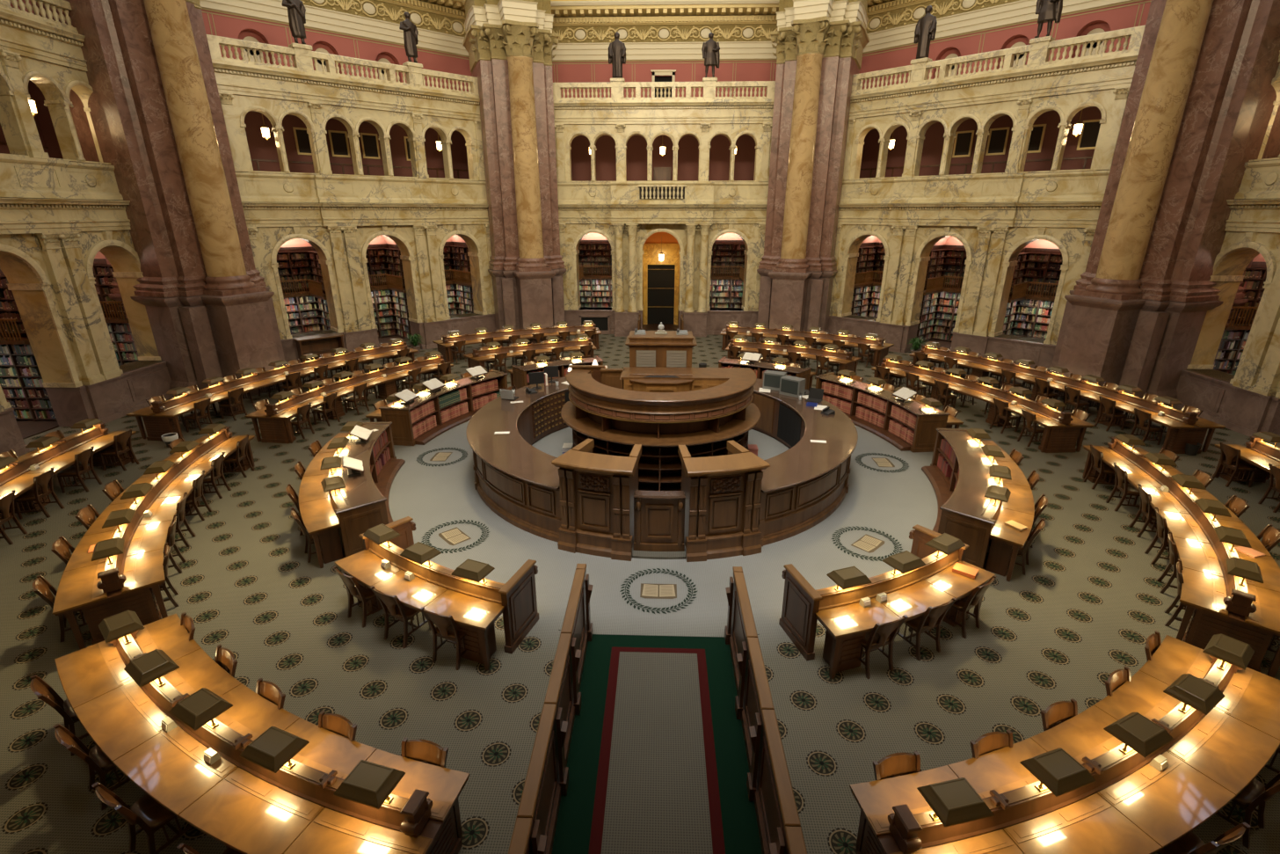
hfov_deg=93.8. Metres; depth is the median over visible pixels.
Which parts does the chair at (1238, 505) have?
leg, backrest, leg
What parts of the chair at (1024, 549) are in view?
seat, leg, leg, backrest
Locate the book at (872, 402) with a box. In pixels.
[871,395,877,407]
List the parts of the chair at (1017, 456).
backrest, leg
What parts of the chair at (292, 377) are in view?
leg, seat, backrest, leg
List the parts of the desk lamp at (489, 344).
lamp shade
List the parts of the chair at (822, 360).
leg, backrest, seat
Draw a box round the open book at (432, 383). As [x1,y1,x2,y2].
[421,378,444,390]
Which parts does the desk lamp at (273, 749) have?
plate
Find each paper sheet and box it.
[494,431,509,434]
[758,387,770,392]
[810,439,826,443]
[814,404,827,409]
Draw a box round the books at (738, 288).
[709,244,745,307]
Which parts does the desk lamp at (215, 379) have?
lamp shade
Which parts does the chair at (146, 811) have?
leg, backrest, leg, seat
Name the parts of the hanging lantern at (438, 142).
glass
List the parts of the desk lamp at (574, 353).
lamp shade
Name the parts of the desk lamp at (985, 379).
lamp shade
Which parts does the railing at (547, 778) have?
scroll post, panel frame, scroll post, panel frame, scroll post, panel frame, scroll post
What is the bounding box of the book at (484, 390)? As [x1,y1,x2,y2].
[479,381,486,392]
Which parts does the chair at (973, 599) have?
seat, leg, backrest, leg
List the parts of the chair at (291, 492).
backrest, leg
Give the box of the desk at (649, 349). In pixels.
[625,330,697,367]
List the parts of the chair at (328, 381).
backrest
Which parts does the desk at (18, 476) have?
leg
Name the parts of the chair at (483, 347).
backrest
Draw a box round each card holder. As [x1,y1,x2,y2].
[29,463,40,470]
[143,509,152,517]
[160,716,177,732]
[203,747,220,764]
[205,392,212,397]
[380,559,391,568]
[404,570,414,581]
[858,596,871,607]
[875,591,887,603]
[1149,754,1167,771]
[1156,411,1165,415]
[1159,485,1168,492]
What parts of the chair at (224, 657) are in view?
leg, backrest, leg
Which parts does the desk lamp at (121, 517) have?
plate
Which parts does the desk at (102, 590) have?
leg, leg, leg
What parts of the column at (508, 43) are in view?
moulding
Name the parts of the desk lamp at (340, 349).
lamp shade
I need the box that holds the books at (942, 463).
[370,363,959,489]
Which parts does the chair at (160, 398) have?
backrest, leg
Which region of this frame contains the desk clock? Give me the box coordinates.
[654,321,667,334]
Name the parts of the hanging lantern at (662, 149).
glass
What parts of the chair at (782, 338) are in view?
backrest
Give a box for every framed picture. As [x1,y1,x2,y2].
[292,127,312,155]
[327,130,350,157]
[359,132,380,159]
[403,136,410,160]
[952,130,974,157]
[985,126,1010,155]
[1026,123,1046,152]
[1076,118,1101,150]
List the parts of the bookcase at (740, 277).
balcony railing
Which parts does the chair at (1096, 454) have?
leg, backrest, leg, seat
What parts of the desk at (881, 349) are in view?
leg, leg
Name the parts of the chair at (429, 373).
backrest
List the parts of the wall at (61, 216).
gallery moulding, arch moulding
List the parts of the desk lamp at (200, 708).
plate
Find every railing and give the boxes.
[508,563,593,853]
[724,566,807,853]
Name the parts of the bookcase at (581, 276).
balcony railing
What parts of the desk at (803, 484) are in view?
raised panel, cupboard door, raised panel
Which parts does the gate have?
raised panel, rail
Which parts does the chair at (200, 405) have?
leg, seat, leg, backrest, leg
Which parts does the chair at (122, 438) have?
leg, seat, leg, backrest, leg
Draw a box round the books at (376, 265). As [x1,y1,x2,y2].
[365,249,411,338]
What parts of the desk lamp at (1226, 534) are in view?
plate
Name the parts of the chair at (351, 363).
seat, backrest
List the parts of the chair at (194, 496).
seat, leg, backrest, leg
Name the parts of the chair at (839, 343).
backrest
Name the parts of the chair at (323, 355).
backrest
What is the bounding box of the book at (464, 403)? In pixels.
[458,401,466,413]
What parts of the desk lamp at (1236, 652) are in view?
plate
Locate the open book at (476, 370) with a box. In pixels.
[465,365,487,376]
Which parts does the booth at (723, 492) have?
raised panel, carved panel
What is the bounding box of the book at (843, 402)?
[841,400,848,411]
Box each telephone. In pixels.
[525,386,537,394]
[634,327,646,334]
[676,327,688,334]
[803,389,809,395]
[820,406,835,415]
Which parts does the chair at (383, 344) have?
backrest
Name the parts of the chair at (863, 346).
leg, backrest, seat, leg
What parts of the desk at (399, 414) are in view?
panel, panel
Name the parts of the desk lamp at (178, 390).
lamp shade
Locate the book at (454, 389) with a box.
[453,389,460,400]
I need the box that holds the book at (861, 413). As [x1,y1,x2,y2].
[860,407,868,418]
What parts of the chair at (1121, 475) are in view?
leg, backrest, leg, seat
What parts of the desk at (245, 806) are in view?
leg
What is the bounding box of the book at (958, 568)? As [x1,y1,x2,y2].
[952,561,978,579]
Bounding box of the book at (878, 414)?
[875,413,882,425]
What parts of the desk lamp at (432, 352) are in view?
lamp shade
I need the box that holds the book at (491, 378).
[491,378,498,389]
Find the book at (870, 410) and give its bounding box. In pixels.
[868,410,876,421]
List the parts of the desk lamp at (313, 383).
lamp shade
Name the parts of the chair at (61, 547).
leg, backrest, leg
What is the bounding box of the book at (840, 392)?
[839,385,846,396]
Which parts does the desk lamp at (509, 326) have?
lamp shade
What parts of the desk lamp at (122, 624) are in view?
plate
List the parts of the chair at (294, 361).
backrest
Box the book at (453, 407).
[448,406,455,417]
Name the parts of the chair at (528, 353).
seat, backrest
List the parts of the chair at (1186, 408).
backrest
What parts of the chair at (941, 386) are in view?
leg, backrest, leg, seat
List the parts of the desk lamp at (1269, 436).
lamp shade, plate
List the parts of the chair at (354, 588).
leg, backrest, leg, seat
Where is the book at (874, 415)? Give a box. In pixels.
[872,411,879,423]
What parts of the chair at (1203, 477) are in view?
backrest, leg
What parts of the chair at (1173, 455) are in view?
backrest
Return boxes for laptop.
[499,389,518,399]
[805,386,823,402]
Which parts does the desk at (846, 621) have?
panel, leg, panel, leg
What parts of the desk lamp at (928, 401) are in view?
lamp shade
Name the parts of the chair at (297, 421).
seat, leg, backrest, leg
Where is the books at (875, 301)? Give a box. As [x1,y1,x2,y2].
[851,247,885,317]
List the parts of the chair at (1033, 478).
leg, backrest, leg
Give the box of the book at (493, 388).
[488,378,494,390]
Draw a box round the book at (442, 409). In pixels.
[442,408,449,420]
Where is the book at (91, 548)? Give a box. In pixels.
[87,544,95,552]
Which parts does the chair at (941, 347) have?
backrest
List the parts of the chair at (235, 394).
leg, seat, leg, backrest, leg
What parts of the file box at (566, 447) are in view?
lid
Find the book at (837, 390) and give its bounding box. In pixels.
[836,384,843,395]
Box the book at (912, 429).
[906,429,913,442]
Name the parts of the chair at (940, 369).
backrest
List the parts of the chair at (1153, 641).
leg, backrest, leg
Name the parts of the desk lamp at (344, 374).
lamp shade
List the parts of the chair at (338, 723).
leg, backrest, leg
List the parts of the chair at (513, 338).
backrest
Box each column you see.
[29,0,285,397]
[462,0,567,344]
[753,0,869,346]
[1049,0,1279,407]
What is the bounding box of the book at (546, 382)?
[544,372,548,385]
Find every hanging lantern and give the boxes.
[28,97,37,115]
[260,114,270,139]
[436,133,442,152]
[658,236,664,261]
[659,143,665,156]
[888,132,895,150]
[1072,109,1083,136]
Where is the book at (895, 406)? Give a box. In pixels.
[894,406,901,417]
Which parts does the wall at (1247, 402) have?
arch moulding, gallery moulding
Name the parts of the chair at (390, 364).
backrest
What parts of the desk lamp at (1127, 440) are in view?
plate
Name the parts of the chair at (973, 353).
backrest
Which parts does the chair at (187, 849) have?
backrest, leg, seat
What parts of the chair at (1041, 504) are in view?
leg, backrest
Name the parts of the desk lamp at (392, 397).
lamp shade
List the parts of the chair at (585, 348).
backrest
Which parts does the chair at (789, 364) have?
backrest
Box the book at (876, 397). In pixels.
[874,397,881,408]
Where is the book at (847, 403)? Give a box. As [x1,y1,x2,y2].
[844,400,851,413]
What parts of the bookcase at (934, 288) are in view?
balcony railing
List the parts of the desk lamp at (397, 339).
lamp shade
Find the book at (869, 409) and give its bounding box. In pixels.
[865,408,872,421]
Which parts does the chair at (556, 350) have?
seat, backrest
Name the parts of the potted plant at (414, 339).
pot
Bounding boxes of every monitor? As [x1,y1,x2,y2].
[528,370,544,389]
[543,365,558,382]
[762,370,786,390]
[778,375,806,397]
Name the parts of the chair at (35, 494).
leg, seat, leg, backrest, leg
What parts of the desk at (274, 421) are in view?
leg, leg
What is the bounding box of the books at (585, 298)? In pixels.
[578,244,612,306]
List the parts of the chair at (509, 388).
backrest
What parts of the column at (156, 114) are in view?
moulding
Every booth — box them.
[551,438,641,560]
[677,440,770,561]
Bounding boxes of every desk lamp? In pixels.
[0,456,18,472]
[25,436,60,452]
[70,418,102,433]
[91,537,124,564]
[98,610,144,644]
[101,508,136,531]
[120,482,152,503]
[123,648,179,687]
[143,459,174,479]
[166,386,191,398]
[169,440,199,457]
[169,687,232,730]
[198,423,225,438]
[201,376,225,387]
[235,367,257,378]
[239,726,309,772]
[268,359,288,369]
[270,391,294,403]
[299,353,319,362]
[301,379,324,391]
[320,455,341,473]
[320,475,345,495]
[327,436,349,453]
[330,347,348,356]
[333,370,354,381]
[333,759,405,808]
[340,421,363,436]
[359,341,376,349]
[363,363,383,372]
[363,523,400,547]
[385,392,402,404]
[388,337,403,345]
[393,356,412,365]
[400,541,441,567]
[411,381,428,393]
[424,350,441,359]
[439,373,458,384]
[447,329,461,336]
[451,558,494,583]
[474,327,487,334]
[485,341,501,349]
[501,324,514,331]
[515,338,530,345]
[530,322,542,328]
[533,355,550,363]
[545,335,559,342]
[556,320,567,327]
[568,351,583,359]
[575,334,589,340]
[582,320,594,326]
[727,320,739,327]
[733,334,745,341]
[737,352,745,359]
[754,322,765,328]
[763,336,777,344]
[771,356,789,365]
[781,324,792,330]
[792,340,807,347]
[808,326,821,333]
[823,343,838,351]
[826,565,871,590]
[836,328,850,335]
[836,369,856,379]
[864,332,879,339]
[865,377,887,387]
[882,550,925,575]
[884,354,902,363]
[893,385,914,391]
[915,360,934,370]
[916,777,994,827]
[919,397,942,410]
[923,341,940,349]
[925,532,965,557]
[945,367,967,378]
[953,346,971,354]
[967,428,990,443]
[977,376,999,387]
[981,444,1004,461]
[983,351,1003,361]
[984,484,1010,506]
[989,464,1011,483]
[1008,386,1032,398]
[1015,358,1035,368]
[1020,747,1096,796]
[1040,398,1066,411]
[1047,365,1069,376]
[1081,374,1105,385]
[1103,711,1173,756]
[1114,433,1145,450]
[1116,384,1142,396]
[1143,451,1177,470]
[1153,395,1181,408]
[1163,673,1225,714]
[1170,473,1206,494]
[1194,497,1231,521]
[1202,632,1254,669]
[1214,525,1251,551]
[1225,556,1263,586]
[1251,431,1279,447]
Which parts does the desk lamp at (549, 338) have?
lamp shade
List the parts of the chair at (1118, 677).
leg, backrest, leg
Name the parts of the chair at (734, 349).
backrest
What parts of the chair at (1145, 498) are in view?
leg, backrest, leg, seat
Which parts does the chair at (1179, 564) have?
leg, leg, backrest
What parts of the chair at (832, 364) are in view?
backrest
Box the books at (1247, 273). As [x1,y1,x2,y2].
[1213,269,1266,375]
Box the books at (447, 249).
[443,246,473,314]
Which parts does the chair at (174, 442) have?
backrest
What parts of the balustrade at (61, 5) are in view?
rail, hand rail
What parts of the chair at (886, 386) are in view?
backrest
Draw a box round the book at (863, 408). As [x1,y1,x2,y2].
[862,407,870,419]
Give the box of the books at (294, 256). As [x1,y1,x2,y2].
[276,252,331,334]
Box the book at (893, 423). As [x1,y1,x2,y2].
[891,421,898,433]
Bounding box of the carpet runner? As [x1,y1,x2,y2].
[551,633,762,853]
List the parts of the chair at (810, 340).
backrest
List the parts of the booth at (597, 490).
carved panel, raised panel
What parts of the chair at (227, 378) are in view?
backrest, leg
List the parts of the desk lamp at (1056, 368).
lamp shade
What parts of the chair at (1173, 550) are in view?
leg, backrest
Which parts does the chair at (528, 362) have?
backrest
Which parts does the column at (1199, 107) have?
moulding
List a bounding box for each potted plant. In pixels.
[406,333,423,353]
[906,336,929,357]
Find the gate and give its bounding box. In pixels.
[633,489,685,551]
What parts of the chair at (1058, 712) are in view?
leg, backrest, leg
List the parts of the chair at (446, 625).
leg, backrest, seat, leg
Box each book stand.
[341,459,364,476]
[349,430,373,443]
[393,394,419,404]
[421,383,445,392]
[465,370,487,378]
[741,355,761,363]
[891,392,917,401]
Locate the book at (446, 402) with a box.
[440,394,447,406]
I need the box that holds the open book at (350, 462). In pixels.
[341,455,363,471]
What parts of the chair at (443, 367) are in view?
leg, seat, backrest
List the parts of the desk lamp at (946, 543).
plate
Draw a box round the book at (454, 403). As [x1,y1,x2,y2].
[452,403,459,415]
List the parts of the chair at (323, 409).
leg, seat, leg, backrest, leg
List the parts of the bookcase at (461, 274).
balcony railing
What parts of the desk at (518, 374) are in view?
leg, panel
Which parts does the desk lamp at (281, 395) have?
lamp shade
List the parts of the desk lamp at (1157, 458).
plate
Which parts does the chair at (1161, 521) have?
leg, leg, backrest, seat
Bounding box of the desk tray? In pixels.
[806,401,817,407]
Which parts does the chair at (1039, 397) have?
backrest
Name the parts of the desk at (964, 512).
panel, panel, leg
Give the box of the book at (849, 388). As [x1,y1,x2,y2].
[846,387,853,399]
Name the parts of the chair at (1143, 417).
leg, backrest, leg, seat, leg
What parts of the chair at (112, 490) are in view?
leg, backrest, leg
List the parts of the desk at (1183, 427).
leg, leg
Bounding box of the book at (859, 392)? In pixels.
[857,391,865,402]
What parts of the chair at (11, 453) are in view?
backrest, leg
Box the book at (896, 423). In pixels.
[894,422,901,435]
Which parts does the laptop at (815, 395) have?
lid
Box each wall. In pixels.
[0,0,173,456]
[199,0,495,365]
[550,0,779,336]
[828,0,1151,370]
[1172,50,1279,440]
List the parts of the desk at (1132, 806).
leg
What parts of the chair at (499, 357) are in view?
seat, backrest, leg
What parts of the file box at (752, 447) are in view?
lid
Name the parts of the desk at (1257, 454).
leg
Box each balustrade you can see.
[0,0,77,30]
[206,34,479,95]
[552,77,775,100]
[851,25,1145,93]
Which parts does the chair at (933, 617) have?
seat, leg, backrest, leg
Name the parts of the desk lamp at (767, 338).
lamp shade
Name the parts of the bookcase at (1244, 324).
balcony railing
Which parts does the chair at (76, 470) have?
leg, seat, leg, backrest, leg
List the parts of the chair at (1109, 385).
backrest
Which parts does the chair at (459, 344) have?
leg, backrest, leg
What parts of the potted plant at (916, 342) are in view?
pot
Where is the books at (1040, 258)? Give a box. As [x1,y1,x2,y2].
[1002,254,1062,338]
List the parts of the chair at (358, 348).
backrest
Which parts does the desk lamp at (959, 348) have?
lamp shade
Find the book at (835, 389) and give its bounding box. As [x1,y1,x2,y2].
[834,383,840,394]
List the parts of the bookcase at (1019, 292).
balcony railing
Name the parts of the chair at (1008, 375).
leg, backrest, seat, leg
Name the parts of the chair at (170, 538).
backrest, leg, leg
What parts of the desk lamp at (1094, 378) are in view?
lamp shade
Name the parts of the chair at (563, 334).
backrest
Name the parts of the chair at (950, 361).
backrest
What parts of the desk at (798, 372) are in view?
panel, panel, leg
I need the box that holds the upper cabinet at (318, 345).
[293,332,345,363]
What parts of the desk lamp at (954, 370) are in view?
lamp shade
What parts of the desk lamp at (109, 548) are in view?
plate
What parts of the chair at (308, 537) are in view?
backrest, leg, leg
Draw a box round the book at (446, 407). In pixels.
[445,407,451,419]
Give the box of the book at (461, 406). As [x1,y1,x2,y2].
[457,402,463,414]
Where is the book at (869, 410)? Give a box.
[867,409,874,421]
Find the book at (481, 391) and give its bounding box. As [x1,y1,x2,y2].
[475,382,482,393]
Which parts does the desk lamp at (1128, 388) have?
lamp shade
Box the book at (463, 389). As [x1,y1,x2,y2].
[458,387,465,399]
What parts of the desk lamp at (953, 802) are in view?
plate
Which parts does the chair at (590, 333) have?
backrest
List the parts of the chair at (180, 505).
backrest, leg, leg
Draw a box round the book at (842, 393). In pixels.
[841,385,849,397]
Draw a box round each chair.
[0,449,49,485]
[0,489,27,544]
[14,466,64,519]
[29,674,88,755]
[32,574,87,641]
[41,429,89,465]
[50,535,74,564]
[52,722,130,810]
[57,445,101,493]
[74,503,99,530]
[91,781,192,853]
[99,428,139,470]
[101,479,124,501]
[145,394,185,426]
[152,542,178,606]
[166,513,186,573]
[167,436,215,471]
[174,491,195,546]
[176,842,241,853]
[178,470,211,520]
[180,611,195,640]
[183,398,212,432]
[185,384,217,418]
[195,451,231,498]
[214,644,237,676]
[218,386,247,420]
[221,374,253,403]
[222,434,254,477]
[252,366,279,397]
[252,398,269,410]
[255,677,285,709]
[279,370,300,392]
[285,483,302,535]
[286,358,310,384]
[289,387,319,420]
[290,402,314,438]
[290,507,316,562]
[294,460,305,479]
[307,439,321,456]
[308,364,327,390]
[312,392,340,426]
[318,710,356,741]
[320,352,343,378]
[320,377,349,407]
[333,566,382,627]
[339,357,358,379]
[343,382,369,414]
[350,369,378,401]
[352,347,374,371]
[370,585,430,647]
[372,399,387,409]
[378,341,397,363]
[382,361,407,392]
[392,348,409,365]
[400,367,421,391]
[401,736,448,767]
[414,356,434,381]
[420,606,465,669]
[431,361,450,382]
[440,334,458,357]
[451,340,466,363]
[460,371,471,378]
[479,346,498,371]
[480,337,493,348]
[490,352,507,376]
[496,328,510,343]
[504,385,516,390]
[506,334,520,346]
[509,342,525,365]
[520,349,535,365]
[523,360,537,364]
[524,326,536,344]
[530,332,544,343]
[540,340,556,362]
[549,346,564,361]
[552,325,562,341]
[558,331,569,351]
[560,356,573,360]
[571,337,584,358]
[579,344,592,357]
[583,329,595,345]
[726,330,737,346]
[728,345,741,359]
[736,339,749,359]
[751,332,763,342]
[757,348,773,363]
[765,341,780,363]
[777,334,790,345]
[784,327,795,345]
[786,362,800,367]
[787,351,803,368]
[796,344,812,368]
[804,336,817,349]
[812,330,827,345]
[814,355,832,378]
[829,349,847,375]
[832,339,846,350]
[841,334,857,356]
[848,375,863,381]
[857,342,872,366]
[858,614,908,678]
[866,337,886,359]
[872,750,920,779]
[875,364,894,385]
[880,383,895,392]
[889,596,957,660]
[892,359,913,386]
[905,371,926,396]
[912,393,925,402]
[914,351,931,369]
[920,366,947,397]
[929,346,951,368]
[932,379,956,411]
[944,356,962,377]
[944,405,959,417]
[944,574,996,638]
[951,373,980,407]
[955,351,980,376]
[970,728,1013,758]
[983,384,1014,414]
[988,357,1015,387]
[989,398,1018,433]
[1000,369,1022,395]
[1009,448,1024,465]
[1015,517,1045,574]
[1017,408,1044,446]
[1018,394,1050,431]
[1022,364,1049,391]
[1026,470,1039,489]
[1027,494,1047,547]
[1032,377,1058,407]
[1040,698,1077,731]
[1053,372,1083,403]
[1061,385,1089,412]
[1071,407,1090,443]
[1083,443,1119,491]
[1084,381,1119,414]
[1094,395,1127,430]
[1105,461,1142,513]
[1105,665,1131,696]
[1125,392,1160,428]
[1127,447,1179,483]
[1128,483,1169,537]
[1130,407,1163,445]
[1144,506,1178,564]
[1144,630,1161,660]
[1156,530,1178,593]
[1156,821,1250,853]
[1157,404,1203,436]
[1164,559,1193,625]
[1192,469,1214,487]
[1211,441,1257,487]
[1215,772,1279,848]
[1224,494,1250,517]
[1257,523,1279,552]
[1258,463,1279,512]
[1265,745,1279,772]
[1266,633,1279,652]
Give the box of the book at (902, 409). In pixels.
[900,408,907,421]
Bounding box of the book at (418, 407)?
[415,406,421,418]
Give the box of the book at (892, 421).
[889,420,897,432]
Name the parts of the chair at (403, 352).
backrest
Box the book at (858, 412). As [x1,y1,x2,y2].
[857,405,863,417]
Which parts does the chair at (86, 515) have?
leg, backrest, leg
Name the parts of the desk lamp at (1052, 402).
lamp shade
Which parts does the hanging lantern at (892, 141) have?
glass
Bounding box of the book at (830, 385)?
[829,382,835,393]
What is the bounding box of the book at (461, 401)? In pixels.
[461,400,468,412]
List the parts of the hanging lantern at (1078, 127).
glass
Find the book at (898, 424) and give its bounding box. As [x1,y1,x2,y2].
[895,423,903,436]
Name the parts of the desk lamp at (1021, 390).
lamp shade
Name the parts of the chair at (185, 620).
leg, backrest, leg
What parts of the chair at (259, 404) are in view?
backrest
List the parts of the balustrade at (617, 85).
post, post, post, rail, hand rail, post, post, post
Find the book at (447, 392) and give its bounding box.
[446,392,453,403]
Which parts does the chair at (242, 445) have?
seat, leg, backrest, leg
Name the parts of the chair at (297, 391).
backrest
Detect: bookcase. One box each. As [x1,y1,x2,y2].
[0,274,56,421]
[92,264,138,364]
[277,250,330,334]
[340,440,405,523]
[365,247,411,339]
[412,378,504,444]
[443,245,473,315]
[526,363,592,385]
[578,243,612,306]
[709,243,744,307]
[724,363,796,379]
[823,387,914,450]
[850,246,885,317]
[916,248,966,341]
[921,447,990,531]
[1003,252,1062,339]
[1213,267,1266,374]
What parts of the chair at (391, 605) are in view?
leg, backrest, leg, seat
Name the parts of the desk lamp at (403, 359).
lamp shade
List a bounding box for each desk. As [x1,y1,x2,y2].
[0,422,136,513]
[52,426,254,649]
[54,613,469,853]
[125,341,418,441]
[244,354,454,443]
[298,421,405,567]
[334,516,538,669]
[365,369,508,445]
[432,323,601,363]
[463,337,596,368]
[465,376,858,546]
[507,355,603,389]
[560,364,760,490]
[625,330,697,367]
[717,356,815,391]
[720,324,894,366]
[725,338,861,378]
[778,523,995,678]
[815,371,963,451]
[849,634,1279,853]
[871,357,1094,452]
[909,344,1225,453]
[921,428,1034,581]
[1082,436,1279,677]
[1214,436,1279,481]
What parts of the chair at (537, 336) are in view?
backrest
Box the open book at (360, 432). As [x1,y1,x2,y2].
[349,424,372,440]
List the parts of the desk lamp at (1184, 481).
plate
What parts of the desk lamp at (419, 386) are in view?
lamp shade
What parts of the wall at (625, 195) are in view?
recess frame, dark doorway, arch moulding, gallery moulding, ivory architrave, gilded cornice, ivory cornice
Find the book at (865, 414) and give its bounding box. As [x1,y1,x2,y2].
[864,408,869,420]
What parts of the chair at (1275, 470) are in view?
leg, backrest, leg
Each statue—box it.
[281,0,306,44]
[399,11,418,63]
[608,32,625,78]
[701,32,719,77]
[913,5,937,58]
[1034,0,1062,38]
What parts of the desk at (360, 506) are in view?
leg, panel, panel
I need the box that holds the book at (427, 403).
[423,401,430,414]
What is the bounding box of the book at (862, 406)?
[858,406,865,418]
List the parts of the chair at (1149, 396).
backrest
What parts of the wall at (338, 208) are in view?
ivory architrave, gallery moulding, arch moulding, gilded cornice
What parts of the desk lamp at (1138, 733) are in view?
post, plate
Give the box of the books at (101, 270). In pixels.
[94,266,138,365]
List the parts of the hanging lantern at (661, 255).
glass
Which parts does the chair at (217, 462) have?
seat, leg, backrest, leg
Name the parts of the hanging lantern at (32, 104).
glass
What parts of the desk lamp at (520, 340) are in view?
lamp shade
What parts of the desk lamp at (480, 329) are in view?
lamp shade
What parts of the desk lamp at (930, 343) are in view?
lamp shade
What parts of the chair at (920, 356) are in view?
backrest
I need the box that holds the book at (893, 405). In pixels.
[890,404,897,416]
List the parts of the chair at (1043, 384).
leg, backrest, seat, leg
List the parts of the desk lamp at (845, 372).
lamp shade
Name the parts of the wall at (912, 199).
gilded cornice, arch moulding, gallery moulding, ivory architrave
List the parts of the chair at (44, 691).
backrest, leg, leg, seat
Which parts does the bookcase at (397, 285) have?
balcony railing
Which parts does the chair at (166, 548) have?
backrest, leg, leg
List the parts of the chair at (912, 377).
backrest, seat, leg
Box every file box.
[562,443,573,451]
[747,443,758,455]
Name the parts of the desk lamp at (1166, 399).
lamp shade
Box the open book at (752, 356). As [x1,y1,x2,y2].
[742,352,761,360]
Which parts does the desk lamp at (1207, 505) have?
plate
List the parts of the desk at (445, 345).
leg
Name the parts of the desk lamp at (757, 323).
lamp shade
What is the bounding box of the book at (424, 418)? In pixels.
[423,417,430,429]
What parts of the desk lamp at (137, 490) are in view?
plate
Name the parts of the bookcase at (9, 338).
balcony railing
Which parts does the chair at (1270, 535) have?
leg, backrest, leg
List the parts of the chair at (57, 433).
backrest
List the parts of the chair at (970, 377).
leg, backrest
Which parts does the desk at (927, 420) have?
panel, panel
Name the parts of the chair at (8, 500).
seat, leg, backrest, leg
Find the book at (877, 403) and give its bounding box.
[875,398,883,409]
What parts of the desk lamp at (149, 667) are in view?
plate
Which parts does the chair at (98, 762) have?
backrest, leg, leg, seat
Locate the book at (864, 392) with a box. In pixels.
[860,392,867,403]
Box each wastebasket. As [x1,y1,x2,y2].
[161,432,178,447]
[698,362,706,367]
[1185,442,1201,455]
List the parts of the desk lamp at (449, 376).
lamp shade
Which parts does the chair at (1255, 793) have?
seat, leg, leg, backrest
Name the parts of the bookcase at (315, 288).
balcony railing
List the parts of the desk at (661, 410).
fascia panel, fascia panel, fascia panel, fascia panel, fascia panel, lid, nook panel, fascia panel, fascia panel, fascia panel, fascia panel, fascia panel, fascia panel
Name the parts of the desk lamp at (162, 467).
plate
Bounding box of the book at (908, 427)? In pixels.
[903,427,910,439]
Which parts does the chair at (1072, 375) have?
backrest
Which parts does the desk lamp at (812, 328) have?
lamp shade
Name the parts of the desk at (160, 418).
leg, leg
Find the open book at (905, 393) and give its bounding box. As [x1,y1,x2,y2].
[893,386,916,399]
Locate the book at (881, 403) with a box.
[879,399,887,411]
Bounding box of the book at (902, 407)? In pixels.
[896,407,904,419]
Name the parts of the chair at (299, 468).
leg, backrest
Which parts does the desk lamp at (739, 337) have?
lamp shade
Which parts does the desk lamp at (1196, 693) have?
post, plate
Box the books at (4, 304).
[0,276,56,418]
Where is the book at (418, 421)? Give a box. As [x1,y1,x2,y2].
[415,421,423,433]
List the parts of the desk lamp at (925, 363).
lamp shade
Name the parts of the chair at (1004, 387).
leg, backrest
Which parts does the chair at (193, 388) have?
backrest, leg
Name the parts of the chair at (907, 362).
backrest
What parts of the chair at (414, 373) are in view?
seat, leg, backrest, leg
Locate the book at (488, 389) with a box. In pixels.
[481,380,489,392]
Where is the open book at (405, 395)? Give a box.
[394,388,417,401]
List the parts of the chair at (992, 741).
leg, backrest, leg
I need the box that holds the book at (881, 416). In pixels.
[879,414,885,427]
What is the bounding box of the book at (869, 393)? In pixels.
[864,392,872,405]
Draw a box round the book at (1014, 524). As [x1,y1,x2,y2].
[1003,519,1027,530]
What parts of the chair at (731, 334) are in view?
backrest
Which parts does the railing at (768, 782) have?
scroll post, panel frame, scroll post, panel frame, scroll post, panel frame, scroll post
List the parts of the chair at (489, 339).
backrest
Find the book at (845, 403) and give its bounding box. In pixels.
[843,400,850,412]
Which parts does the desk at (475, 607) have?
leg, panel, leg, panel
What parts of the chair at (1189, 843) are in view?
seat, leg, backrest, leg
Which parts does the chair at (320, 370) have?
seat, backrest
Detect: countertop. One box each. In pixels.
[336,423,389,505]
[391,370,506,408]
[465,376,858,492]
[520,357,603,371]
[718,358,803,373]
[816,374,936,414]
[938,429,994,516]
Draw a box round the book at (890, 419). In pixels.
[888,419,895,431]
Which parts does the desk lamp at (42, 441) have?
lamp shade, plate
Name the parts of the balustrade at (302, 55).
post, post, rail, post, post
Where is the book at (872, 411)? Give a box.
[870,411,877,422]
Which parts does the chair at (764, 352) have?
backrest, seat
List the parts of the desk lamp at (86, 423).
lamp shade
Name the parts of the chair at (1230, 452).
leg, backrest, leg, seat, leg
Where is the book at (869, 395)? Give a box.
[867,394,874,406]
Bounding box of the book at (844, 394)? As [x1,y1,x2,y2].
[843,386,850,398]
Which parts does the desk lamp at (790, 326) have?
lamp shade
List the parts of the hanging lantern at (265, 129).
glass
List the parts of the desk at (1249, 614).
leg, leg, leg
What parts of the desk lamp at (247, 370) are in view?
lamp shade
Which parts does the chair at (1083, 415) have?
backrest, leg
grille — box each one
[636,349,655,366]
[666,350,686,367]
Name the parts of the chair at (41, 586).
backrest, leg, leg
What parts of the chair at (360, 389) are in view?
leg, seat, leg, backrest, leg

